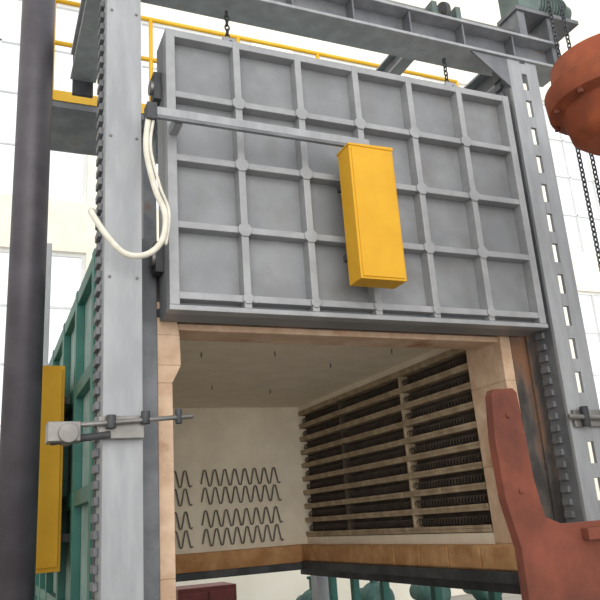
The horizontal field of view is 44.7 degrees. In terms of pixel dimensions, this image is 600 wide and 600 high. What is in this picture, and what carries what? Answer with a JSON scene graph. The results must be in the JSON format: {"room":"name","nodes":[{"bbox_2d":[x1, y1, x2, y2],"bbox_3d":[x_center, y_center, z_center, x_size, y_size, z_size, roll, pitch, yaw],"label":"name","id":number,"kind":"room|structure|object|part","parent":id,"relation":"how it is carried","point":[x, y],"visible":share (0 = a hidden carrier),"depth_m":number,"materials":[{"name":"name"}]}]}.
{"room":"industrial hall","nodes":[
{"label":"industrial hall","id":0,"kind":"room"},
{"bbox_2d":[0,0,599,599],"bbox_3d":[0.416,-1.910,15.905,25.000,16.000,0.250,3,-18,-23],"label":"wall","id":1,"kind":"structure","parent":0,"point":[71,229],"depth_m":16.01,"materials":[{"name":"beige paint"}]},
{"bbox_2d":[0,248,85,425],"bbox_3d":[-4.994,1.099,12.478,2.500,4.200,0.070,3,-18,-23],"label":"window","id":2,"kind":"structure","parent":1,"relation":"in","point":[82,257],"depth_m":13.38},
{"bbox_2d":[0,0,87,202],"bbox_3d":[-5.353,-3.961,14.012,2.500,4.400,0.070,3,-18,-23],"label":"window","id":3,"kind":"structure","parent":1,"relation":"in","point":[59,6],"depth_m":14.09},
{"bbox_2d":[141,20,249,209],"bbox_3d":[-2.137,-3.774,15.381,2.500,4.400,0.070,3,-18,-23],"label":"window","id":4,"kind":"structure","parent":1,"relation":"in","point":[144,23],"depth_m":15.68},
{"bbox_2d":[293,51,376,69],"bbox_3d":[1.079,-3.586,16.750,2.500,4.400,0.070,3,-18,-23],"label":"window","id":5,"kind":"structure","parent":1,"relation":"in","point":[294,52],"depth_m":17.31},
{"bbox_2d":[423,77,464,87],"bbox_3d":[4.295,-3.399,18.119,2.500,4.400,0.070,3,-18,-23],"label":"window","id":6,"kind":"structure","parent":1,"relation":"in","point":[426,79],"depth_m":18.40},
{"bbox_2d":[542,101,599,254],"bbox_3d":[7.510,-3.212,19.487,2.500,4.400,0.070,3,-18,-23],"label":"window","id":7,"kind":"structure","parent":1,"relation":"in","point":[561,140],"depth_m":19.36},
{"bbox_2d":[578,291,599,375],"bbox_3d":[7.869,1.849,17.953,2.500,4.200,0.070,3,-18,-23],"label":"window","id":8,"kind":"structure","parent":1,"relation":"in","point":[590,294],"depth_m":18.21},
{"bbox_2d":[450,593,521,599],"bbox_3d":[4.470,3.137,5.690,25.000,0.100,18.300,3,-18,-23],"label":"floor","id":9,"kind":"structure","parent":0,"point":[505,596],"depth_m":13.74,"materials":[{"name":"concrete"}]},
{"bbox_2d":[0,0,55,599],"bbox_3d":[-1.931,-1.295,5.297,0.400,9.000,0.400,3,-18,-23],"label":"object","id":10,"kind":"object","parent":9,"relation":"on","point":[20,428],"visible":1,"depth_m":4.79,"materials":[{"name":"paint"}]},
{"bbox_2d":[176,582,236,599],"bbox_3d":[-1.304,4.279,9.766,0.800,0.860,0.620,3,-18,-23],"label":"base cabinet","id":11,"kind":"object","parent":9,"relation":"on","point":[217,590],"visible":0.91,"depth_m":9.64,"materials":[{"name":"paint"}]},
{"bbox_2d":[35,239,566,599],"bbox_3d":[-0.507,1.941,6.576,3.740,3.370,4.540,3,-18,-23],"label":"furnace","id":12,"kind":"object","parent":9,"relation":"on","point":[355,455],"visible":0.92,"depth_m":6.44,"materials":[{"name":"teal paint"}]},
{"bbox_2d":[50,0,458,240],"bbox_3d":[-0.276,-1.116,7.450,4.439,2.961,0.821,3,-18,-23],"label":"guard railing","id":13,"kind":"object","parent":12,"relation":"on","point":[74,119],"visible":0.3,"depth_m":6.76,"materials":[{"name":"metal"}]},
{"bbox_2d":[296,576,311,599],"bbox_3d":[0.184,4.482,10.715,0.600,0.820,0.700,3,-18,-23],"label":"teal blower","id":14,"kind":"object","parent":9,"relation":"on","point":[307,595],"visible":0.41,"depth_m":10.61,"materials":[{"name":"paint"}]},
{"bbox_2d":[43,0,599,599],"bbox_3d":[-0.260,0.704,7.098,4.250,6.000,5.183,3,-18,-23],"label":"steel frame","id":15,"kind":"object","parent":9,"relation":"on","point":[523,46],"visible":0.78,"depth_m":5.25,"materials":[{"name":"grey paint"}]},
{"bbox_2d":[45,409,192,445],"bbox_3d":[-0.930,0.662,3.833,0.761,0.179,0.168,3,-18,-23],"label":"clamp","id":16,"kind":"object","parent":15,"relation":"attached to","point":[111,426],"visible":1,"depth_m":3.81,"materials":[{"name":"metal"}]},
{"bbox_3d":[-0.530,-2.103,5.241,0.032,0.726,0.032,-10,-18,20],"label":"hoist chain","id":17,"kind":"part","parent":15,"relation":"part of","materials":[{"name":"metal"}]},
{"bbox_2d":[148,28,547,336],"bbox_3d":[0.376,-0.812,5.166,2.854,2.049,0.280,3,-18,-23],"label":"door","id":18,"kind":"structure","parent":15,"relation":"hanging from","point":[257,231],"depth_m":4.98,"materials":[{"name":"grey paint"}]},
{"bbox_2d":[144,101,368,146],"bbox_3d":[-0.254,-1.064,4.706,1.500,0.110,0.198,3,-18,-23],"label":"support bar","id":19,"kind":"object","parent":18,"relation":"attached to","point":[151,111],"visible":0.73,"depth_m":4.56,"materials":[{"name":"grey paint"}]},
{"bbox_2d":[88,119,170,258],"bbox_3d":[-0.995,-0.692,4.205,0.465,0.977,0.181,-4,-17,0],"label":"cable","id":20,"kind":"object","parent":19,"relation":"hanging from","point":[148,132],"visible":0.92,"depth_m":4.20,"materials":[{"name":"white rubber"}]},
{"bbox_2d":[336,142,406,288],"bbox_3d":[0.435,-0.529,4.772,0.335,0.935,0.306,3,-18,-23],"label":"box","id":21,"kind":"object","parent":18,"relation":"attached to","point":[374,256],"visible":1,"depth_m":4.63,"materials":[{"name":"metal"}]},
{"bbox_3d":[1.169,-2.005,5.965,0.032,0.726,0.032,-10,-18,20],"label":"hoist chain","id":22,"kind":"part","parent":15,"relation":"part of","materials":[{"name":"metal"}]},
{"bbox_3d":[2.117,-2.613,6.533,0.640,0.315,0.270,3,-18,-23],"label":"hoist motor","id":23,"kind":"part","parent":15,"relation":"part of","materials":[{"name":"green metal"}]},
{"bbox_3d":[2.264,-1.067,5.874,0.046,3.201,0.046,3,-18,-23],"label":"pull chain","id":24,"kind":"part","parent":15,"relation":"part of","materials":[{"name":"metal"}]},
{"bbox_3d":[2.382,-1.202,5.973,0.035,2.900,0.035,-10,-18,20],"label":"pull chain","id":25,"kind":"part","parent":15,"relation":"part of","materials":[{"name":"metal"}]},
{"bbox_2d":[567,406,599,426],"bbox_3d":[2.166,0.837,5.216,0.651,0.150,0.077,3,-18,-23],"label":"clamp","id":26,"kind":"object","parent":15,"relation":"attached to","point":[583,417],"visible":1,"depth_m":5.13,"materials":[{"name":"metal"}]},
{"bbox_2d":[360,581,394,599],"bbox_3d":[1.103,4.535,11.106,0.600,0.820,0.700,3,-18,-23],"label":"teal blower","id":27,"kind":"object","parent":9,"relation":"on","point":[371,590],"visible":0.43,"depth_m":10.87,"materials":[{"name":"paint"}]},
{"bbox_2d":[409,585,450,599],"bbox_3d":[2.022,4.589,11.497,0.600,0.820,0.700,3,-18,-23],"label":"teal blower","id":28,"kind":"object","parent":9,"relation":"on","point":[417,592],"visible":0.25,"depth_m":11.25,"materials":[{"name":"paint"}]},
{"bbox_2d":[462,589,502,599],"bbox_3d":[2.941,4.643,11.888,0.600,0.820,0.700,3,-18,-23],"label":"teal blower","id":29,"kind":"object","parent":9,"relation":"on","point":[478,595],"visible":0.17,"depth_m":11.62,"materials":[{"name":"paint"}]},
{"bbox_2d":[485,33,599,599],"bbox_3d":[1.917,0.337,3.717,2.435,4.450,0.759,3,-18,-23],"label":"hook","id":30,"kind":"object","parent":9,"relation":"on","point":[555,560],"visible":1,"depth_m":3.12,"materials":[{"name":"orange paint"}]}
]}

